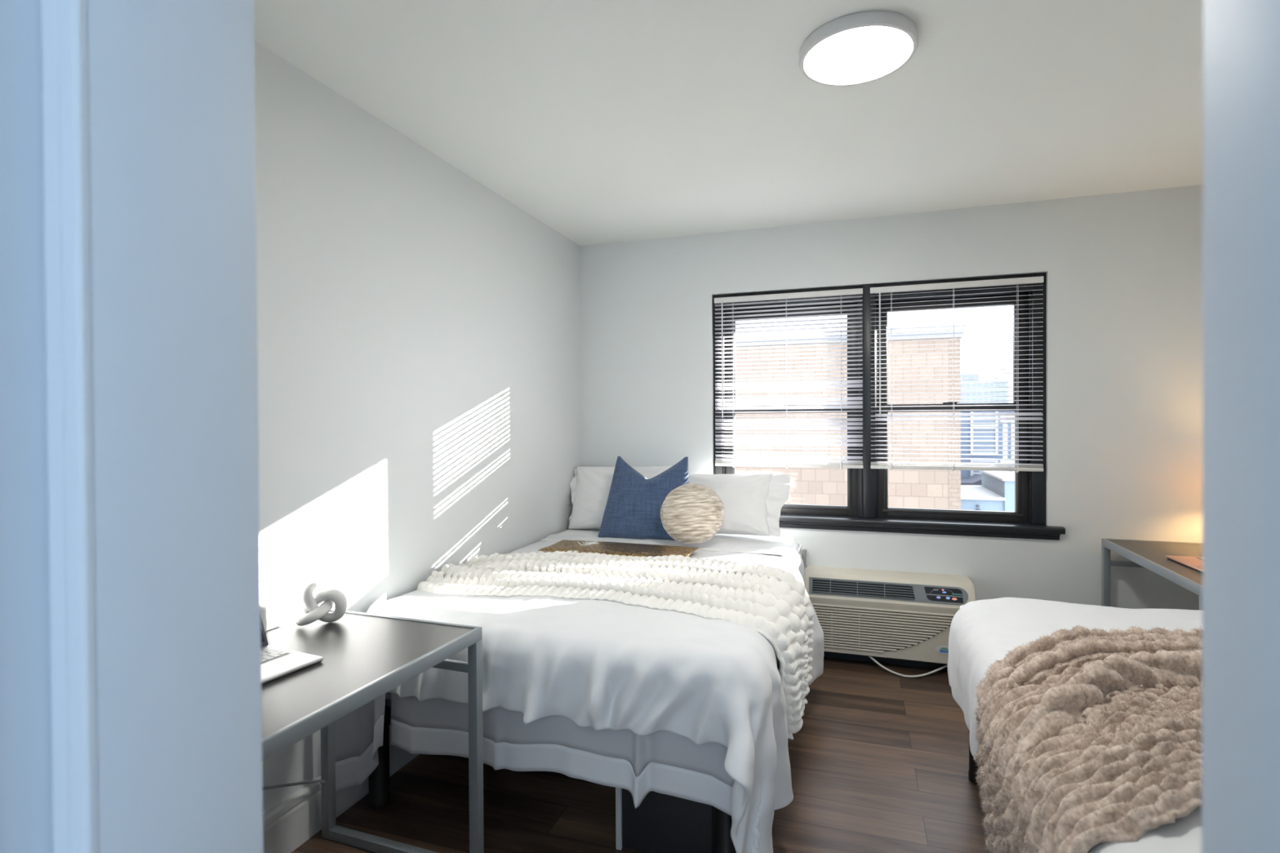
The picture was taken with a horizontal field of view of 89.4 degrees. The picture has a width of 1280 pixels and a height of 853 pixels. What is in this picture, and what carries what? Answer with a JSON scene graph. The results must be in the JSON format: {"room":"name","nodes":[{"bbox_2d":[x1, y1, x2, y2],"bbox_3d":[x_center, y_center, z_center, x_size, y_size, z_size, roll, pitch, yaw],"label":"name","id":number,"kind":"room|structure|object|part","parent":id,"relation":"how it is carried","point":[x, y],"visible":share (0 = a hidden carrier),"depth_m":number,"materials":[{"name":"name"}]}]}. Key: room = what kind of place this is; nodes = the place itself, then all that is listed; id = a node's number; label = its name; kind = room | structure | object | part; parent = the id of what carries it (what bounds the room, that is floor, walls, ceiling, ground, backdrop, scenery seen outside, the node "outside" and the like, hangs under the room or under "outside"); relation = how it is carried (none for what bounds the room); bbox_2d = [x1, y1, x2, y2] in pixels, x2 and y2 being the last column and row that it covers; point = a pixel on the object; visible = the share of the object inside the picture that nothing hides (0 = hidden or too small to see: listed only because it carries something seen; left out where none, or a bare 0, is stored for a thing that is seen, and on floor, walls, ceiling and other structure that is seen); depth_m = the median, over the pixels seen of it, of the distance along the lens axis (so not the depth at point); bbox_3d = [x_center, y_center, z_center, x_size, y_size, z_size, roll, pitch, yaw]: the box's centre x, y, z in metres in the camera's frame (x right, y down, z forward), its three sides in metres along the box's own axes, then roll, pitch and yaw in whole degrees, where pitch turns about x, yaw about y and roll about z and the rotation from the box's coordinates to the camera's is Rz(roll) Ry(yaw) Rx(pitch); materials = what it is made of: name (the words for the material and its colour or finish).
{"room":"bedroom","nodes":[
{"label":"bedroom","id":0,"kind":"room"},
{"bbox_2d":[0,0,53,852],"bbox_3d":[-0.878,0.112,-0.526,0.120,2.440,2.246,0,1,18],"label":"wall","id":1,"kind":"structure","parent":0,"point":[26,796],"depth_m":0.50,"materials":[{"name":"white paint"}]},
{"bbox_2d":[253,40,582,813],"bbox_3d":[-0.971,0.084,2.591,0.150,2.440,3.323,0,1,18],"label":"wall","id":2,"kind":"structure","parent":0,"point":[419,335],"depth_m":2.44,"materials":[{"name":"white paint"}]},
{"bbox_2d":[262,729,418,852],"bbox_3d":[-0.883,1.221,2.575,0.020,0.165,3.323,0,1,18],"label":"baseboard","id":3,"kind":"structure","parent":2,"relation":"attached to","point":[295,820],"depth_m":2.03,"materials":[{"name":"white paint"}]},
{"bbox_2d":[291,657,991,852],"bbox_3d":[0.402,1.360,1.037,4.030,0.100,5.993,0,1,18],"label":"floor","id":4,"kind":"structure","parent":0,"point":[879,757],"depth_m":2.29,"materials":[{"name":"brown wood"}]},
{"bbox_2d":[261,608,484,852],"bbox_3d":[-0.901,0.951,1.519,0.586,0.725,0.990,0,1,20],"label":"desk","id":5,"kind":"object","parent":4,"relation":"on","point":[366,656],"visible":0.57,"depth_m":1.76,"materials":[{"name":"grey metal"}]},
{"bbox_2d":[260,604,266,631],"bbox_3d":[-1.085,0.550,1.848,0.035,0.077,0.035,0,1,18],"label":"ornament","id":6,"kind":"object","parent":5,"relation":"on","point":[263,608],"visible":0.38,"depth_m":1.84,"materials":[{"name":"white ceramic"}]},
{"bbox_2d":[260,615,323,684],"bbox_3d":[-0.989,0.490,1.545,0.291,0.201,0.304,0,1,25],"label":"laptop","id":7,"kind":"object","parent":5,"relation":"on","point":[277,663],"visible":0.17,"depth_m":1.59,"materials":[{"name":"silver metal"}]},
{"bbox_3d":[-1.084,0.485,1.590,0.080,0.190,0.304,0,1,25],"label":"lid","id":8,"kind":"part","parent":7,"relation":"part of","materials":[{"name":"grey"}]},
{"bbox_3d":[-1.165,0.937,1.620,0.021,0.405,0.942,0,1,20],"label":"cross rod","id":9,"kind":"part","parent":5,"relation":"part of","materials":[{"name":"grey metal"}]},
{"bbox_2d":[295,581,346,626],"bbox_3d":[-0.955,0.526,1.926,0.112,0.122,0.129,0,1,39],"label":"ornament","id":10,"kind":"object","parent":5,"relation":"on","point":[310,612],"visible":1,"depth_m":1.92,"materials":[{"name":"white ceramic"}]},
{"bbox_3d":[-0.996,0.964,2.065,0.030,0.689,0.030,0,1,20],"label":"leg","id":11,"kind":"part","parent":5,"relation":"part of","materials":[{"name":"grey metal"}]},
{"bbox_3d":[-0.475,0.963,1.874,0.030,0.689,0.030,0,1,20],"label":"leg","id":12,"kind":"part","parent":5,"relation":"part of","materials":[{"name":"grey metal"}]},
{"bbox_2d":[368,528,803,852],"bbox_3d":[-0.033,0.959,2.930,1.366,0.674,1.955,0,1,18],"label":"bed","id":13,"kind":"object","parent":4,"relation":"on","point":[379,797],"visible":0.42,"depth_m":2.23,"materials":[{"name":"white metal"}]},
{"bbox_3d":[-0.904,1.154,2.242,0.072,0.305,0.072,0,1,18],"label":"leg","id":14,"kind":"part","parent":13,"relation":"part of","materials":[{"name":"black metal"}]},
{"bbox_2d":[334,693,734,816],"bbox_3d":[-0.073,0.972,2.814,1.367,0.440,1.926,0,1,18],"label":"bed skirt","id":15,"kind":"object","parent":13,"relation":"attached to","point":[666,762],"visible":0.45,"depth_m":1.97,"materials":[{"name":"white fabric"}]},
{"bbox_3d":[-0.919,0.935,2.142,0.196,0.345,0.067,0,1,12],"label":"panel","id":16,"kind":"part","parent":15,"relation":"part of","materials":[{"name":"white fabric"}]},
{"bbox_3d":[-0.265,0.892,1.950,1.180,0.262,0.041,0,1,18],"label":"panel","id":17,"kind":"part","parent":15,"relation":"part of","materials":[{"name":"white fabric"}]},
{"bbox_3d":[-0.035,0.787,2.919,1.335,0.293,1.900,0,1,18],"label":"mattress","id":18,"kind":"part","parent":13,"relation":"part of","materials":[{"name":"white fabric"}]},
{"bbox_2d":[366,533,824,852],"bbox_3d":[-0.044,0.932,2.680,1.506,0.641,1.801,0,1,18],"label":"duvet","id":19,"kind":"object","parent":13,"relation":"on","point":[599,664],"visible":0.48,"depth_m":1.92,"materials":[{"name":"white fabric"}]},
{"bbox_2d":[417,550,813,739],"bbox_3d":[-0.065,0.785,2.645,1.513,0.424,0.824,0,1,21],"label":"throw blanket","id":20,"kind":"object","parent":19,"relation":"on","point":[768,600],"visible":1,"depth_m":2.46,"materials":[{"name":"white fabric"}]},
{"bbox_2d":[537,540,699,556],"bbox_3d":[-0.103,0.597,3.166,0.739,0.029,0.280,0,1,18],"label":"tray","id":21,"kind":"object","parent":19,"relation":"on","point":[581,546],"visible":0.86,"depth_m":3.13,"materials":[{"name":"brown wood"}]},
{"bbox_2d":[597,456,688,540],"bbox_3d":[0.042,0.393,3.571,0.536,0.445,0.221,0,1,16],"label":"throw cushion","id":22,"kind":"object","parent":19,"relation":"on","point":[634,502],"visible":0.8,"depth_m":3.52,"materials":[{"name":"blue fabric"}]},
{"bbox_2d":[660,483,724,544],"bbox_3d":[0.266,0.448,3.331,0.338,0.308,0.190,0,1,25],"label":"round cushion","id":23,"kind":"object","parent":19,"relation":"on","point":[691,513],"visible":1,"depth_m":3.26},
{"bbox_2d":[568,466,671,528],"bbox_3d":[-0.122,0.425,3.872,0.646,0.371,0.235,0,1,14],"label":"pillow","id":24,"kind":"object","parent":13,"relation":"on","point":[589,486],"visible":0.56,"depth_m":3.86,"materials":[{"name":"white fabric"}]},
{"bbox_3d":[0.248,1.151,1.859,0.072,0.305,0.072,0,1,18],"label":"leg","id":25,"kind":"part","parent":13,"relation":"part of","materials":[{"name":"black metal"}]},
{"bbox_2d":[688,473,790,537],"bbox_3d":[0.503,0.437,3.643,0.663,0.350,0.215,0,1,22],"label":"pillow","id":26,"kind":"object","parent":13,"relation":"on","point":[753,503],"visible":0.62,"depth_m":3.55,"materials":[{"name":"white fabric"}]},
{"bbox_2d":[615,787,714,852],"bbox_3d":[0.129,1.157,2.133,0.300,0.290,0.395,0,1,18],"label":"storage box","id":27,"kind":"object","parent":4,"relation":"on","point":[661,823],"visible":0.23,"depth_m":1.96,"materials":[{"name":"black"}]},
{"bbox_3d":[-0.005,1.157,2.178,0.018,0.290,0.395,0,1,18],"label":"edge panel","id":28,"kind":"part","parent":27,"relation":"part of","materials":[{"name":"grey"}]},
{"bbox_2d":[823,651,947,670],"bbox_3d":[1.332,1.255,3.531,0.820,0.054,0.066,0,1,18],"label":"plinth","id":29,"kind":"object","parent":4,"relation":"on","point":[829,655],"visible":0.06,"depth_m":3.50,"materials":[{"name":"grey"}]},
{"bbox_2d":[804,565,975,677],"bbox_3d":[1.310,1.039,3.455,0.844,0.485,0.264,0,1,18],"label":"air conditioner","id":30,"kind":"object","parent":4,"relation":"on","point":[905,615],"visible":0.84,"depth_m":3.40,"materials":[{"name":"beige plastic"}]},
{"bbox_3d":[1.553,0.862,3.310,0.180,0.066,0.023,0,1,18],"label":"control panel","id":31,"kind":"part","parent":30,"relation":"part of","materials":[{"name":"black plastic"}]},
{"bbox_2d":[960,600,979,785],"bbox_3d":[1.529,0.974,1.275,1.368,0.655,1.983,0,1,18],"label":"bed","id":32,"kind":"object","parent":4,"relation":"on","point":[973,767],"visible":0.09,"depth_m":2.35,"materials":[{"name":"black metal"}]},
{"bbox_3d":[1.236,1.141,2.357,0.072,0.305,0.072,0,1,18],"label":"leg","id":33,"kind":"part","parent":32,"relation":"part of","materials":[{"name":"black metal"}]},
{"bbox_2d":[947,597,1202,852],"bbox_3d":[1.526,0.785,1.342,1.429,0.351,2.016,0,1,18],"label":"duvet","id":34,"kind":"object","parent":32,"relation":"on","point":[981,632],"visible":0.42,"depth_m":2.01,"materials":[{"name":"white fabric"}]},
{"bbox_2d":[972,625,1202,852],"bbox_3d":[1.286,0.807,1.278,1.128,0.564,1.238,0,1,18],"label":"throw blanket","id":35,"kind":"object","parent":34,"relation":"on","point":[1086,739],"visible":0.81,"depth_m":1.32,"materials":[{"name":"beige fur"}]},
{"bbox_2d":[1101,538,1202,610],"bbox_3d":[2.411,0.921,2.649,0.586,0.725,0.990,0,1,18],"label":"desk","id":36,"kind":"object","parent":4,"relation":"on","point":[1150,555],"visible":0.19,"depth_m":2.92,"materials":[{"name":"grey metal"}]},
{"bbox_3d":[2.299,0.935,3.192,0.030,0.689,0.030,0,1,18],"label":"leg","id":37,"kind":"part","parent":36,"relation":"part of","materials":[{"name":"grey metal"}]},
{"bbox_2d":[1165,555,1202,572],"bbox_3d":[2.337,0.462,2.571,0.291,0.201,0.304,0,1,16],"label":"laptop","id":38,"kind":"object","parent":36,"relation":"on","point":[1193,562],"visible":0.05,"depth_m":2.65,"materials":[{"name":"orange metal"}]},
{"bbox_3d":[1.996,0.945,2.281,0.030,0.689,0.030,0,1,18],"label":"leg","id":39,"kind":"part","parent":36,"relation":"part of","materials":[{"name":"grey metal"}]},
{"bbox_2d":[253,0,1203,245],"bbox_3d":[0.387,-1.190,1.014,4.030,0.120,5.993,0,1,18],"label":"ceiling","id":40,"kind":"structure","parent":0,"point":[602,122],"depth_m":2.27,"materials":[{"name":"white paint"}]},
{"bbox_2d":[799,10,918,85],"bbox_3d":[0.649,-1.121,1.935,0.336,0.037,0.336,0,1,18],"label":"ceiling light","id":41,"kind":"object","parent":40,"relation":"in","point":[864,46],"visible":1,"depth_m":1.89,"materials":[{"name":"white plastic"}]},
{"bbox_2d":[804,26,912,83],"bbox_3d":[0.649,-1.107,1.935,0.308,0.006,0.308,0,1,18],"label":"diffuser","id":42,"kind":"object","parent":41,"relation":"attached to","point":[834,54],"depth_m":1.91,"materials":[{"name":"white plastic"}]},
{"bbox_2d":[580,184,1203,610],"bbox_3d":[1.287,0.061,3.707,3.730,2.440,0.220,0,1,18],"label":"wall","id":43,"kind":"structure","parent":0,"point":[1124,271],"depth_m":3.34,"materials":[{"name":"white paint"}]},
{"bbox_2d":[712,284,863,517],"bbox_3d":[0.876,-0.136,3.846,0.859,1.315,0.172,0,1,18],"label":"window","id":44,"kind":"structure","parent":43,"relation":"in","point":[855,507],"depth_m":3.78,"materials":[{"name":"black paint"}]},
{"bbox_2d":[714,288,863,469],"bbox_3d":[0.845,-0.263,3.740,0.840,1.012,0.039,0,1,18],"label":"window blind","id":45,"kind":"object","parent":44,"relation":"attached to","point":[743,462],"visible":1,"depth_m":3.74,"materials":[{"name":"white plastic"}]},
{"bbox_3d":[0.554,-0.251,3.844,0.005,0.970,0.027,0,1,18],"label":"ladder cord","id":46,"kind":"part","parent":45,"relation":"part of","materials":[{"name":"white fabric"}]},
{"bbox_3d":[0.849,-0.252,3.745,0.005,0.970,0.027,0,1,18],"label":"ladder cord","id":47,"kind":"part","parent":45,"relation":"part of","materials":[{"name":"white fabric"}]},
{"bbox_3d":[0.850,0.220,3.751,0.840,0.032,0.026,0,1,18],"label":"rail","id":48,"kind":"part","parent":45,"relation":"part of","materials":[{"name":"white plastic"}]},
{"bbox_3d":[1.136,-0.253,3.650,0.005,0.970,0.027,0,1,18],"label":"ladder cord","id":49,"kind":"part","parent":45,"relation":"part of","materials":[{"name":"white fabric"}]},
{"bbox_3d":[0.892,-0.393,3.851,0.780,0.625,0.045,0,1,18],"label":"sash","id":50,"kind":"part","parent":44,"relation":"part of","materials":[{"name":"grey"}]},
{"bbox_3d":[0.883,0.196,3.818,0.780,0.637,0.045,0,1,18],"label":"sash","id":51,"kind":"part","parent":44,"relation":"part of","materials":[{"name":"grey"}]},
{"bbox_2d":[801,549,806,565],"bbox_3d":[0.939,0.748,3.702,0.022,0.090,0.024,0,1,18],"label":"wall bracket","id":52,"kind":"object","parent":43,"relation":"attached to","point":[804,551],"visible":0.74,"depth_m":3.69,"materials":[{"name":"grey metal"}]},
{"bbox_2d":[862,284,876,518],"bbox_3d":[1.307,-0.142,3.694,0.076,1.305,0.188,0,1,18],"label":"trim","id":53,"kind":"structure","parent":43,"relation":"attached to","point":[869,487],"depth_m":3.61,"materials":[{"name":"black paint"}]},
{"bbox_2d":[778,513,1065,540],"bbox_3d":[1.277,0.547,3.628,1.878,0.070,0.147,0,1,18],"label":"window sill","id":54,"kind":"structure","parent":43,"relation":"attached to","point":[895,525],"depth_m":3.49,"materials":[{"name":"black paint"}]},
{"bbox_2d":[875,272,1046,524],"bbox_3d":[1.732,-0.138,3.561,0.837,1.315,0.172,0,1,18],"label":"window","id":55,"kind":"structure","parent":43,"relation":"in","point":[1030,487],"depth_m":3.46,"materials":[{"name":"black paint"}]},
{"bbox_3d":[1.708,-0.395,3.579,0.768,0.625,0.045,0,1,18],"label":"sash","id":56,"kind":"part","parent":55,"relation":"part of","materials":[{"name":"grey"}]},
{"bbox_3d":[1.699,0.193,3.547,0.768,0.637,0.045,0,1,18],"label":"sash","id":57,"kind":"part","parent":55,"relation":"part of","materials":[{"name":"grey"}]},
{"bbox_2d":[870,275,1044,472],"bbox_3d":[1.678,-0.265,3.463,0.840,1.012,0.039,0,1,18],"label":"window blind","id":58,"kind":"object","parent":55,"relation":"attached to","point":[1029,280],"visible":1,"depth_m":3.46,"materials":[{"name":"white plastic"}]},
{"bbox_3d":[1.387,-0.254,3.566,0.005,0.970,0.027,0,1,18],"label":"ladder cord","id":59,"kind":"part","parent":58,"relation":"part of","materials":[{"name":"white fabric"}]},
{"bbox_3d":[1.682,-0.254,3.468,0.005,0.970,0.027,0,1,18],"label":"ladder cord","id":60,"kind":"part","parent":58,"relation":"part of","materials":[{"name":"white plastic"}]},
{"bbox_3d":[1.683,0.217,3.474,0.840,0.032,0.026,0,1,18],"label":"rail","id":61,"kind":"part","parent":58,"relation":"part of","materials":[{"name":"white plastic"}]},
{"bbox_3d":[1.969,-0.255,3.373,0.005,0.970,0.027,0,1,18],"label":"ladder cord","id":62,"kind":"part","parent":58,"relation":"part of","materials":[{"name":"white fabric"}]},
{"bbox_3d":[0.181,0.097,0.382,3.730,2.440,0.144,0,1,18],"label":"wall","id":63,"kind":"structure","parent":0,"visible":0},
{"bbox_2d":[41,0,98,852],"bbox_3d":[-0.447,0.265,0.510,0.041,2.110,0.009,0,1,18],"label":"trim","id":64,"kind":"structure","parent":63,"relation":"attached to","point":[64,34],"depth_m":0.50,"materials":[{"name":"white paint"}]},
{"bbox_2d":[86,0,1279,852],"bbox_3d":[-0.037,0.279,0.456,0.806,2.078,0.152,0,1,18],"label":"door frame","id":65,"kind":"structure","parent":63,"relation":"attached to","point":[171,124],"depth_m":0.54,"materials":[{"name":"white paint"}]},
{"label":"outside","id":66,"kind":"structure","parent":0,"visible":0},
{"bbox_3d":[27.815,6.797,57.120,100.000,0.300,114.187,0,1,18],"label":"ground","id":67,"kind":"structure","parent":66,"visible":0},
{"bbox_2d":[735,324,964,509],"bbox_3d":[1.580,2.734,14.270,9.500,8.900,4.180,0,1,18],"label":"building","id":68,"kind":"structure","parent":67,"relation":"on","point":[907,488],"depth_m":11.20,"materials":[{"name":"brick"}]},
{"bbox_3d":[1.555,-1.611,14.231,9.500,0.210,4.180,0,1,18],"label":"cornice","id":69,"kind":"part","parent":68,"relation":"part of","materials":[{"name":"grey"}]},
{"bbox_2d":[960,373,1008,403],"bbox_3d":[29.355,1.032,57.681,4.600,11.200,8.030,0,1,18],"label":"tower","id":70,"kind":"structure","parent":67,"relation":"on","point":[964,376],"depth_m":53.75,"materials":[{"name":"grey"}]},
{"bbox_2d":[960,411,1014,485],"bbox_3d":[9.121,3.281,17.527,2.450,7.660,6.250,0,1,18],"label":"house","id":71,"kind":"structure","parent":67,"relation":"on","point":[972,477],"depth_m":15.66,"materials":[{"name":"blue"}]},
{"bbox_2d":[960,471,1014,511],"bbox_3d":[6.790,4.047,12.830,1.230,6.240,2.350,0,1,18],"label":"outbuilding","id":72,"kind":"structure","parent":67,"relation":"on","point":[997,491],"depth_m":11.90,"materials":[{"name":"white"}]},
{"bbox_2d":[1000,415,1014,472],"bbox_3d":[8.956,3.453,14.116,2.250,7.380,1.230,0,1,18],"label":"stairs","id":73,"kind":"structure","parent":67,"relation":"on","point":[1002,421],"depth_m":13.82,"materials":[{"name":"grey"}]}
]}

